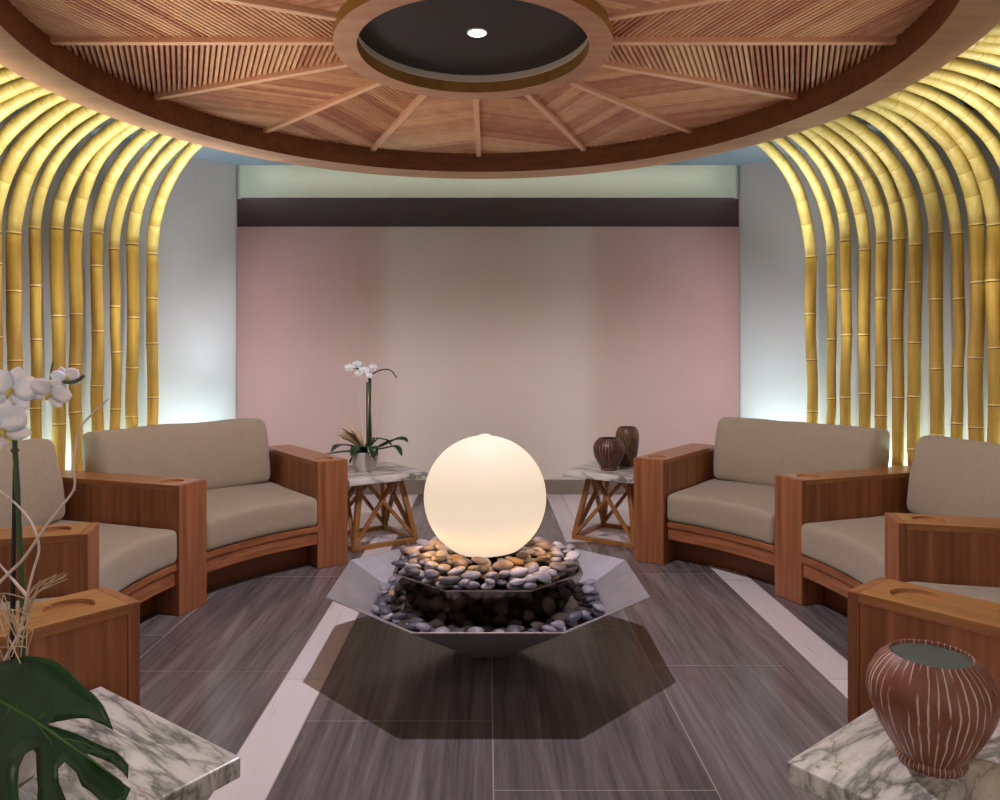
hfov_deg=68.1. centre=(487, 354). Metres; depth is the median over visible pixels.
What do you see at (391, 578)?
pebble
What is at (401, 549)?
pebble
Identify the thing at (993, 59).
bamboo pole
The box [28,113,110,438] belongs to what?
bamboo pole
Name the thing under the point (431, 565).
pebble
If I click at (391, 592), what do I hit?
pebble
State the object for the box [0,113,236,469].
wall
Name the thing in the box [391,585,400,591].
pebble
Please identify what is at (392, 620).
pebble
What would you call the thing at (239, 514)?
seat cushion
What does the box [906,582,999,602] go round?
seat cushion
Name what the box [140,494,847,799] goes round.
floor
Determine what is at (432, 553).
pebble
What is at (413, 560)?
pebble
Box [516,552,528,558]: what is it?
pebble
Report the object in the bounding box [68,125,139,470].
bamboo pole
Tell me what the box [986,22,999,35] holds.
bamboo pole
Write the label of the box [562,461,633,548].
side table
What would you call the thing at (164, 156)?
bamboo pole
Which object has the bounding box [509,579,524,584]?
pebble
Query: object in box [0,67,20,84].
bamboo pole
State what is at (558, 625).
pebble
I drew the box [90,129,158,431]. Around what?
bamboo pole
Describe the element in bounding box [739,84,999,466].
wall
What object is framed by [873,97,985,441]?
bamboo pole
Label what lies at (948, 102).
bamboo pole
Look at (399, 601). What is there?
pebble
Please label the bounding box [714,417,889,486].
cushion
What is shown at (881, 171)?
bamboo pole
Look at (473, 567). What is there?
pebble
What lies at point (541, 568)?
pebble
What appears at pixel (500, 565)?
pebble
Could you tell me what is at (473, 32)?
ceiling canopy
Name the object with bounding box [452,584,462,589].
pebble
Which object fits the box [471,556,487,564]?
pebble
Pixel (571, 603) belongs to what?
pebble
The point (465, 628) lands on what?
pebble
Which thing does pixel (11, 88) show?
bamboo pole
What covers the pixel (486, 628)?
pebble
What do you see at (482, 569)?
pebble
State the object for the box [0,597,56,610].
seat cushion
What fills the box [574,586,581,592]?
pebble
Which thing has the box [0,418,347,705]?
curved sofa
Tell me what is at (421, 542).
pebble
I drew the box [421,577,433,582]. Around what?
pebble
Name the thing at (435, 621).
pebble
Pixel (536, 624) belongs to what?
pebble
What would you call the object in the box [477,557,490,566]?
pebble
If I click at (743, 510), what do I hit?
seat cushion
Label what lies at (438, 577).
pebble
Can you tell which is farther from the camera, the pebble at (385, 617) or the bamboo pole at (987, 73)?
the bamboo pole at (987, 73)
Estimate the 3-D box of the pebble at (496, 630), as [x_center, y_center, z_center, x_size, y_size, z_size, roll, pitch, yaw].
[0.033,0.981,2.603,0.053,0.031,0.049,0,0,5]
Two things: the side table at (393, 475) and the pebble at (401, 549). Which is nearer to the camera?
the pebble at (401, 549)
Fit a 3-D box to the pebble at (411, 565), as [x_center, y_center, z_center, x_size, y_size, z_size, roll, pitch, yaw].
[-0.288,0.813,2.836,0.067,0.030,0.050,0,0,-5]
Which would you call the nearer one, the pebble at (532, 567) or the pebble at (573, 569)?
the pebble at (532, 567)
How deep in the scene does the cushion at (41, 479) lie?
3.39 m
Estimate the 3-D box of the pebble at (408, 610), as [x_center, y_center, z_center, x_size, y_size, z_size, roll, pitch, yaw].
[-0.313,1.002,2.894,0.050,0.022,0.052,0,0,-4]
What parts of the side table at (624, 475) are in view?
leg, frame, leg, leg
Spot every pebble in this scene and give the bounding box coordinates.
[371,605,389,613]
[374,599,388,606]
[378,590,388,594]
[378,604,391,614]
[379,582,390,590]
[380,595,396,603]
[380,613,392,620]
[383,589,396,596]
[388,575,395,582]
[391,560,405,566]
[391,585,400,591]
[391,607,400,612]
[391,612,407,619]
[391,619,404,624]
[394,598,402,604]
[398,569,408,574]
[398,620,407,626]
[399,545,406,553]
[402,608,412,612]
[403,621,422,630]
[404,547,420,554]
[404,563,420,569]
[404,602,411,608]
[406,613,417,619]
[407,618,424,623]
[408,558,419,563]
[409,552,419,558]
[409,568,419,575]
[412,570,425,578]
[415,623,430,630]
[416,539,427,545]
[418,553,431,559]
[419,558,431,564]
[420,546,434,551]
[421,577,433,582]
[425,551,436,556]
[425,561,438,568]
[425,571,439,577]
[426,539,435,546]
[430,619,442,624]
[433,557,445,562]
[433,576,442,581]
[434,626,449,631]
[435,544,450,550]
[435,550,447,557]
[435,581,448,587]
[437,564,450,571]
[439,576,460,584]
[447,550,455,554]
[447,559,454,566]
[447,566,465,575]
[448,625,458,629]
[449,554,462,559]
[452,559,467,566]
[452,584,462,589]
[458,579,469,586]
[460,571,480,580]
[462,626,472,630]
[464,558,472,564]
[464,581,479,588]
[467,626,483,631]
[468,565,477,570]
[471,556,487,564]
[474,565,488,573]
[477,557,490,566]
[481,583,494,588]
[481,626,493,631]
[483,572,499,580]
[485,572,497,577]
[485,578,494,584]
[486,566,494,572]
[492,560,513,570]
[492,629,504,631]
[496,579,507,585]
[498,570,509,576]
[506,582,522,589]
[506,625,520,631]
[508,557,522,564]
[508,576,519,581]
[509,567,527,576]
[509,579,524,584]
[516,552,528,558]
[520,546,532,550]
[522,582,536,588]
[523,558,537,563]
[523,576,537,582]
[524,539,535,546]
[524,562,538,573]
[526,549,535,556]
[528,628,538,631]
[530,621,542,628]
[532,571,551,581]
[533,547,541,551]
[535,543,553,549]
[535,551,546,556]
[536,539,551,544]
[536,556,549,562]
[538,566,550,571]
[542,625,555,631]
[544,618,554,624]
[546,569,556,576]
[549,562,566,571]
[550,547,561,552]
[550,557,560,561]
[551,551,563,557]
[551,575,558,580]
[551,613,567,620]
[551,622,563,628]
[554,545,566,550]
[555,627,565,631]
[557,571,566,576]
[561,560,576,567]
[563,549,572,553]
[563,607,575,613]
[564,557,573,560]
[565,599,577,607]
[565,611,582,622]
[565,621,579,626]
[566,544,574,550]
[566,551,580,561]
[566,567,576,572]
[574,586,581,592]
[574,593,588,600]
[575,607,589,612]
[577,600,588,605]
[580,596,596,603]
[581,585,595,594]
[581,614,592,620]
[582,578,594,585]
[588,601,598,606]
[590,590,598,595]
[591,608,604,615]
[592,603,604,611]
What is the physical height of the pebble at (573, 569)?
0.036 m
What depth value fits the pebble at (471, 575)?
2.68 m
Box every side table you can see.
[18,687,239,799]
[348,462,427,551]
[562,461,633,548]
[787,708,999,799]
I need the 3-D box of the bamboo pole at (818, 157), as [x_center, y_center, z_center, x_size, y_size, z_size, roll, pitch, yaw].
[1.888,-0.054,4.320,0.812,2.511,0.076,0,0,-35]
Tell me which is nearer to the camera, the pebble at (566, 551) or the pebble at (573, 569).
the pebble at (573, 569)
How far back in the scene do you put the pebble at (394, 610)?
2.83 m
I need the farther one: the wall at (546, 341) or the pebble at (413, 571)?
the wall at (546, 341)
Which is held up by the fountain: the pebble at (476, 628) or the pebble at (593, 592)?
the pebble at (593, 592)
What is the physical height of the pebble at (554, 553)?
0.033 m
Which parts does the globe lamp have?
water spout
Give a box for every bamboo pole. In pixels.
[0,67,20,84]
[0,77,39,102]
[0,87,51,121]
[0,93,66,154]
[0,100,80,369]
[5,106,97,441]
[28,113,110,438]
[49,119,130,470]
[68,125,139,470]
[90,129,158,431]
[108,134,171,429]
[125,138,188,427]
[146,142,202,425]
[757,141,818,422]
[773,137,836,424]
[787,132,852,425]
[801,129,871,427]
[810,124,888,429]
[824,121,905,466]
[833,114,922,465]
[851,108,944,435]
[865,104,965,438]
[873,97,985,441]
[889,90,999,443]
[903,82,999,168]
[918,77,999,133]
[926,68,999,107]
[941,57,999,87]
[958,50,999,66]
[967,42,999,54]
[978,35,999,43]
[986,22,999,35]
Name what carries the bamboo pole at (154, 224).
on the floor
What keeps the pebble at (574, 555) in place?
on the fountain
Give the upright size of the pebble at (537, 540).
0.031 m
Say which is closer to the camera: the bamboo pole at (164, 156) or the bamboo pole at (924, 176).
the bamboo pole at (924, 176)
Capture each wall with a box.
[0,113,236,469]
[237,227,738,479]
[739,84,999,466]
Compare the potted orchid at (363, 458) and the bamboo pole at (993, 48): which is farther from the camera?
the potted orchid at (363, 458)
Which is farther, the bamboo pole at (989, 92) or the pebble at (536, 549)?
the bamboo pole at (989, 92)
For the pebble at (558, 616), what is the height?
0.037 m
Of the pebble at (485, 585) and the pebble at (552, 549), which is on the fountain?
the pebble at (485, 585)
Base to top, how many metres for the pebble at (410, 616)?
0.031 m
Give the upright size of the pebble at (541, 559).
0.028 m
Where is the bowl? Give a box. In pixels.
[393,552,582,627]
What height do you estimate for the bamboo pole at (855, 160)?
2.499 m
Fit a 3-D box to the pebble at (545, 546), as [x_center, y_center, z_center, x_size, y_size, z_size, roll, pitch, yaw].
[0.235,0.797,3.074,0.079,0.031,0.062,0,0,2]
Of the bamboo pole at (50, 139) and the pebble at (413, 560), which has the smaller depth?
the pebble at (413, 560)
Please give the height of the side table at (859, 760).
0.430 m
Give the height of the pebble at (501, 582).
0.019 m
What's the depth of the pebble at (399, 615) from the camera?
2.71 m
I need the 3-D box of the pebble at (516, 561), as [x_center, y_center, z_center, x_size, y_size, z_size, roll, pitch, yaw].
[0.107,0.788,2.828,0.058,0.030,0.045,0,0,34]
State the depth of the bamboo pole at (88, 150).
4.12 m
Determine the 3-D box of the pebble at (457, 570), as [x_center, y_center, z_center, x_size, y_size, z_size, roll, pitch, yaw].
[-0.116,0.802,2.747,0.066,0.034,0.056,0,0,-37]
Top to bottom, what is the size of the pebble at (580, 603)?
0.028 m
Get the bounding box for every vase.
[593,437,624,470]
[616,426,638,466]
[866,639,999,778]
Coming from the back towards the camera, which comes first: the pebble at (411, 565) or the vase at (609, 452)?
the vase at (609, 452)
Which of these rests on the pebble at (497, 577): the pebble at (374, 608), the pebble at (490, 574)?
the pebble at (490, 574)
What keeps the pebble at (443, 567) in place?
on the pebble
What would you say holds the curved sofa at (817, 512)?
on the floor
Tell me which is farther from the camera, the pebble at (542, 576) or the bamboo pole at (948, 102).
the bamboo pole at (948, 102)
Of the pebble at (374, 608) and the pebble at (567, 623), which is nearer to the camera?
the pebble at (567, 623)
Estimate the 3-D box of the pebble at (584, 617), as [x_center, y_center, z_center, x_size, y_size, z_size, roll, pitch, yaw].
[0.369,0.987,2.790,0.055,0.029,0.055,0,0,-38]
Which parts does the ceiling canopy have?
ceiling canopy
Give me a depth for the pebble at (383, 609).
2.79 m
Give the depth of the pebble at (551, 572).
2.75 m
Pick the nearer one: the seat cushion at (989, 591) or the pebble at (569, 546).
the seat cushion at (989, 591)
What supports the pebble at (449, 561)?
on the fountain
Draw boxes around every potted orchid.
[0,362,130,799]
[326,360,407,471]
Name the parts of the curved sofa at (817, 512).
post, armrest, arm, seat rail, post, seat rail, armrest, arm, post, post, armrest, arm, armrest, arm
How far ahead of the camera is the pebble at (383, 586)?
3.06 m
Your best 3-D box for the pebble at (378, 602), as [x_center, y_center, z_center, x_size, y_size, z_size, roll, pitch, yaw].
[-0.413,0.967,2.881,0.058,0.029,0.074,0,0,-10]
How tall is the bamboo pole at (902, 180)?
2.505 m
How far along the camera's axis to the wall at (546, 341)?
6.40 m
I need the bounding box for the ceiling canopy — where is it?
[0,0,999,178]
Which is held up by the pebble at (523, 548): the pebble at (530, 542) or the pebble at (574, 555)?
the pebble at (530, 542)
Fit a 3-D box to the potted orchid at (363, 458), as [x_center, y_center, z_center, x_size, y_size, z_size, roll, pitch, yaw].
[-0.779,0.391,4.797,0.529,0.716,0.366,0,0,-3]
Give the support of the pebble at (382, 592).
on the fountain
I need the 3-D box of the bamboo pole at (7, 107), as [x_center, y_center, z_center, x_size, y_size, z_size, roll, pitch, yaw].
[-2.296,-0.051,3.514,0.723,2.504,0.074,0,0,12]
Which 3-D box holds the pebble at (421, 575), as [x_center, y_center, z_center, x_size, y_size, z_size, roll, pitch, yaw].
[-0.264,0.831,2.808,0.057,0.034,0.055,0,0,-17]
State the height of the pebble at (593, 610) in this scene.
0.024 m
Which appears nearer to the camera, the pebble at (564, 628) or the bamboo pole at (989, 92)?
the pebble at (564, 628)
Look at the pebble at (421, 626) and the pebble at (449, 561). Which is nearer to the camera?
the pebble at (421, 626)
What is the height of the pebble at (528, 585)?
0.035 m
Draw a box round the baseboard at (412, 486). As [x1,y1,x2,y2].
[348,480,633,493]
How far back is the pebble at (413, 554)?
2.96 m
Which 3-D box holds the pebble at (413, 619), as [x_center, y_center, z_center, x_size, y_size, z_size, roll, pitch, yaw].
[-0.264,0.977,2.708,0.063,0.037,0.063,0,0,-15]
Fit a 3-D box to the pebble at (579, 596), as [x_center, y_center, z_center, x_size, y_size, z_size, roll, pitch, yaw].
[0.389,0.996,3.037,0.058,0.034,0.078,0,0,45]
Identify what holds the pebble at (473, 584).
on the fountain
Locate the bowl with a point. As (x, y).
(498, 606)
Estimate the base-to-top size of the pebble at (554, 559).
0.023 m
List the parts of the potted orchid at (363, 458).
flower, flower, flower stem, flower, pot, flower, flower, flower stem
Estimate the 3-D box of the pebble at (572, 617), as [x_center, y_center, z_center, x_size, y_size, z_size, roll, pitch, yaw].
[0.319,0.971,2.742,0.073,0.038,0.057,0,0,-39]
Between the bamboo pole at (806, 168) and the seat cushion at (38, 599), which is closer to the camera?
the seat cushion at (38, 599)
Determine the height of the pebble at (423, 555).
0.035 m
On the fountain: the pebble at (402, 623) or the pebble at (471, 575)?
the pebble at (402, 623)
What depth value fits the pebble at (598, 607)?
2.82 m
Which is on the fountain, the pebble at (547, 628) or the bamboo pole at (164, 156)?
the pebble at (547, 628)
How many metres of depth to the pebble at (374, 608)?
2.84 m
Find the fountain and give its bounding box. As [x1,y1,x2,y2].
[326,543,649,657]
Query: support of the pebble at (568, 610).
on the fountain
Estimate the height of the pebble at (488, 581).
0.025 m
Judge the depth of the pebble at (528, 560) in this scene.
2.83 m
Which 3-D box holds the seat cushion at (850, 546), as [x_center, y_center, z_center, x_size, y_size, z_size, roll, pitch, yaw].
[1.889,0.870,3.195,0.767,0.172,1.121,0,0,-3]
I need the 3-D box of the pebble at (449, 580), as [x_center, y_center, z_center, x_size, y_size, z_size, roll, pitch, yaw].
[-0.137,0.814,2.678,0.071,0.032,0.069,0,0,32]
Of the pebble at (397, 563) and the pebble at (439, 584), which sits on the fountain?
the pebble at (439, 584)
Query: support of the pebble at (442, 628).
on the fountain
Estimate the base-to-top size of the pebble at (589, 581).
0.029 m
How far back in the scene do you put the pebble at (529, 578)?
2.67 m
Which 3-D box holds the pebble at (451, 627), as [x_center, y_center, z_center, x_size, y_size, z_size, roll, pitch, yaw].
[-0.123,1.002,2.723,0.048,0.025,0.055,0,0,30]
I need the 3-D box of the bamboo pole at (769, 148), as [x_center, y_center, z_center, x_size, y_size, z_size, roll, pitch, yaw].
[1.771,-0.050,4.481,0.812,2.503,0.083,0,0,-39]
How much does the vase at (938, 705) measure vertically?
0.205 m
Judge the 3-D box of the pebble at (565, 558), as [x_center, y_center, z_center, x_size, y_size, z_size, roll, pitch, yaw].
[0.319,0.812,2.933,0.038,0.022,0.050,0,0,-5]
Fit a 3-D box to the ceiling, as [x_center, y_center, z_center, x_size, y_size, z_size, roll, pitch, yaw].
[0.000,-1.370,2.950,6.800,0.060,7.100,0,0,0]
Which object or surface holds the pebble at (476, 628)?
on the pebble
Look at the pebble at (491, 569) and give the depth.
2.77 m
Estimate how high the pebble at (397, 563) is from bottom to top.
0.026 m
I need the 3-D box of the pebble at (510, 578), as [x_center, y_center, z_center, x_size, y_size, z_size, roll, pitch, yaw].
[0.096,0.825,2.727,0.043,0.028,0.056,0,0,12]
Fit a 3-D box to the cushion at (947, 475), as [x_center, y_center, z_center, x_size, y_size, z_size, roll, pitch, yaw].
[2.233,0.600,3.192,0.258,0.413,1.129,0,0,-3]
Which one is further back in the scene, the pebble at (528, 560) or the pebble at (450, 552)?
the pebble at (450, 552)
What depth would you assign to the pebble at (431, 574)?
2.72 m
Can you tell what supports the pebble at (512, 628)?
on the pebble
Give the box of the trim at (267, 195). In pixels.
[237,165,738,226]
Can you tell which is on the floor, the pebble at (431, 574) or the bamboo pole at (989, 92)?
the bamboo pole at (989, 92)
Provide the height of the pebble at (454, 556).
0.023 m
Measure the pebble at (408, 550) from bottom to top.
0.037 m
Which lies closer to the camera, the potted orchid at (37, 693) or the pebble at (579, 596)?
the potted orchid at (37, 693)
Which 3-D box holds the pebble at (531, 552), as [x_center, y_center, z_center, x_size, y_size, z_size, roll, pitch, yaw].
[0.176,0.804,3.002,0.064,0.035,0.048,0,0,33]
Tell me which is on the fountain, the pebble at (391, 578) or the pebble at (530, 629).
the pebble at (530, 629)
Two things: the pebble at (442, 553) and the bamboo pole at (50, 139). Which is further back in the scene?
the bamboo pole at (50, 139)
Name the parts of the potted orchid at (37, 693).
flower, flower, flower, pot, flower stem, flower, flower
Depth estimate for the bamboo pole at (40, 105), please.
3.59 m
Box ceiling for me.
[12,57,999,165]
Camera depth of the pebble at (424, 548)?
3.03 m
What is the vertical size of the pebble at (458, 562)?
0.033 m
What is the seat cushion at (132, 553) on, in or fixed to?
on the curved sofa at (158, 517)
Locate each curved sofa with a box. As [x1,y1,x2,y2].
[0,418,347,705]
[634,417,999,722]
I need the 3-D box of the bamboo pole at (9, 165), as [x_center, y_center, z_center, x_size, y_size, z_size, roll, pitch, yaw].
[-2.243,-0.057,3.712,0.725,2.514,0.085,0,0,19]
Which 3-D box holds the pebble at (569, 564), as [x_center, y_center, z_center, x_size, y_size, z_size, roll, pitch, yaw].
[0.314,0.814,2.873,0.069,0.030,0.052,0,0,-15]
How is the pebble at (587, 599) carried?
on the pebble at (580, 603)
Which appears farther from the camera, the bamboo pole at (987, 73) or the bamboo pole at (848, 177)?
the bamboo pole at (848, 177)
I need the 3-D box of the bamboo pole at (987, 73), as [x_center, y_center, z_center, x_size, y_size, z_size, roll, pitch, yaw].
[2.277,-0.051,3.240,0.844,2.503,0.078,0,0,-5]
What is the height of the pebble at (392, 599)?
0.032 m
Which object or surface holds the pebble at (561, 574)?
on the fountain
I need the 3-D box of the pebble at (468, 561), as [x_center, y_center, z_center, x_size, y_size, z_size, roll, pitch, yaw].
[-0.080,0.800,2.868,0.041,0.024,0.052,0,0,-3]
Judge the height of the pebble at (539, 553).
0.024 m
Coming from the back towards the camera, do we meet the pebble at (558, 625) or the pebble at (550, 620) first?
the pebble at (550, 620)
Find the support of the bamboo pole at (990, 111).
on the floor
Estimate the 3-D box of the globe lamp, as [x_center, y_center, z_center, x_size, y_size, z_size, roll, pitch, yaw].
[-0.012,0.570,3.000,0.495,0.502,0.495,0,0,0]
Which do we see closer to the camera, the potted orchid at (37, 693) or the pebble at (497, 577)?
the potted orchid at (37, 693)
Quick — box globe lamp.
[424,434,545,556]
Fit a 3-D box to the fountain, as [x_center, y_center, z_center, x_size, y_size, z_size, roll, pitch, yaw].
[0.000,0.990,3.000,1.206,0.419,1.206,0,0,0]
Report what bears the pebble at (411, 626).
on the pebble at (413, 619)
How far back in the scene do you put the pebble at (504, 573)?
2.71 m
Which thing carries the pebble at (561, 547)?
on the pebble
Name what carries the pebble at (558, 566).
on the pebble at (561, 574)
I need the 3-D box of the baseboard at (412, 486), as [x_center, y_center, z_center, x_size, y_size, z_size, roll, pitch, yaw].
[0.000,1.139,6.385,4.800,0.122,0.030,0,0,0]
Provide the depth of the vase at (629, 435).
4.96 m
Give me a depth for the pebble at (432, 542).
3.13 m
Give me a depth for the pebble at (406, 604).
2.93 m
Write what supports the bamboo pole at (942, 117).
on the floor
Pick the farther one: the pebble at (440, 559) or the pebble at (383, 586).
the pebble at (383, 586)
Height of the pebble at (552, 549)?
0.027 m
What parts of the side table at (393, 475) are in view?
leg, leg, frame, leg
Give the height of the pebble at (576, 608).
0.025 m
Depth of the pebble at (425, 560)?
2.86 m
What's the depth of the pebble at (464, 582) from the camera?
2.63 m
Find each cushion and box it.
[0,438,64,527]
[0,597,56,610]
[49,520,176,591]
[82,418,269,489]
[207,482,316,550]
[667,479,774,543]
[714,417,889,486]
[801,513,912,583]
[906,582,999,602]
[907,435,999,517]
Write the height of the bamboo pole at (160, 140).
2.502 m
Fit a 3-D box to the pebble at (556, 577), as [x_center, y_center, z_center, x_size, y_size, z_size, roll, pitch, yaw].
[0.246,0.833,2.777,0.043,0.027,0.054,0,0,-37]
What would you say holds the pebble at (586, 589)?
on the pebble at (579, 596)
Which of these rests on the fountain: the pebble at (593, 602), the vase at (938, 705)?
the pebble at (593, 602)
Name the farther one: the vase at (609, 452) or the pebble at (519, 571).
the vase at (609, 452)
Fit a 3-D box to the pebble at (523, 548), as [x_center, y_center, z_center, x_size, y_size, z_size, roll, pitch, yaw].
[0.162,0.803,3.058,0.057,0.027,0.045,0,0,-29]
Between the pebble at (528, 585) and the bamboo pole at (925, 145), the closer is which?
the pebble at (528, 585)
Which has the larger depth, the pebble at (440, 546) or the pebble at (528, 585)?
the pebble at (440, 546)
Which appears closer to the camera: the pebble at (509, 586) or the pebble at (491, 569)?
the pebble at (509, 586)
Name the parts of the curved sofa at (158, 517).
arm, armrest, arm, armrest, post, arm, post, armrest, seat rail, post, seat rail, arm, armrest, post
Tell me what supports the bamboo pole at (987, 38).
on the floor
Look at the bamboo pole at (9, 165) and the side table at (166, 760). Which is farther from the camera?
the bamboo pole at (9, 165)
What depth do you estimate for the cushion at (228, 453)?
4.24 m

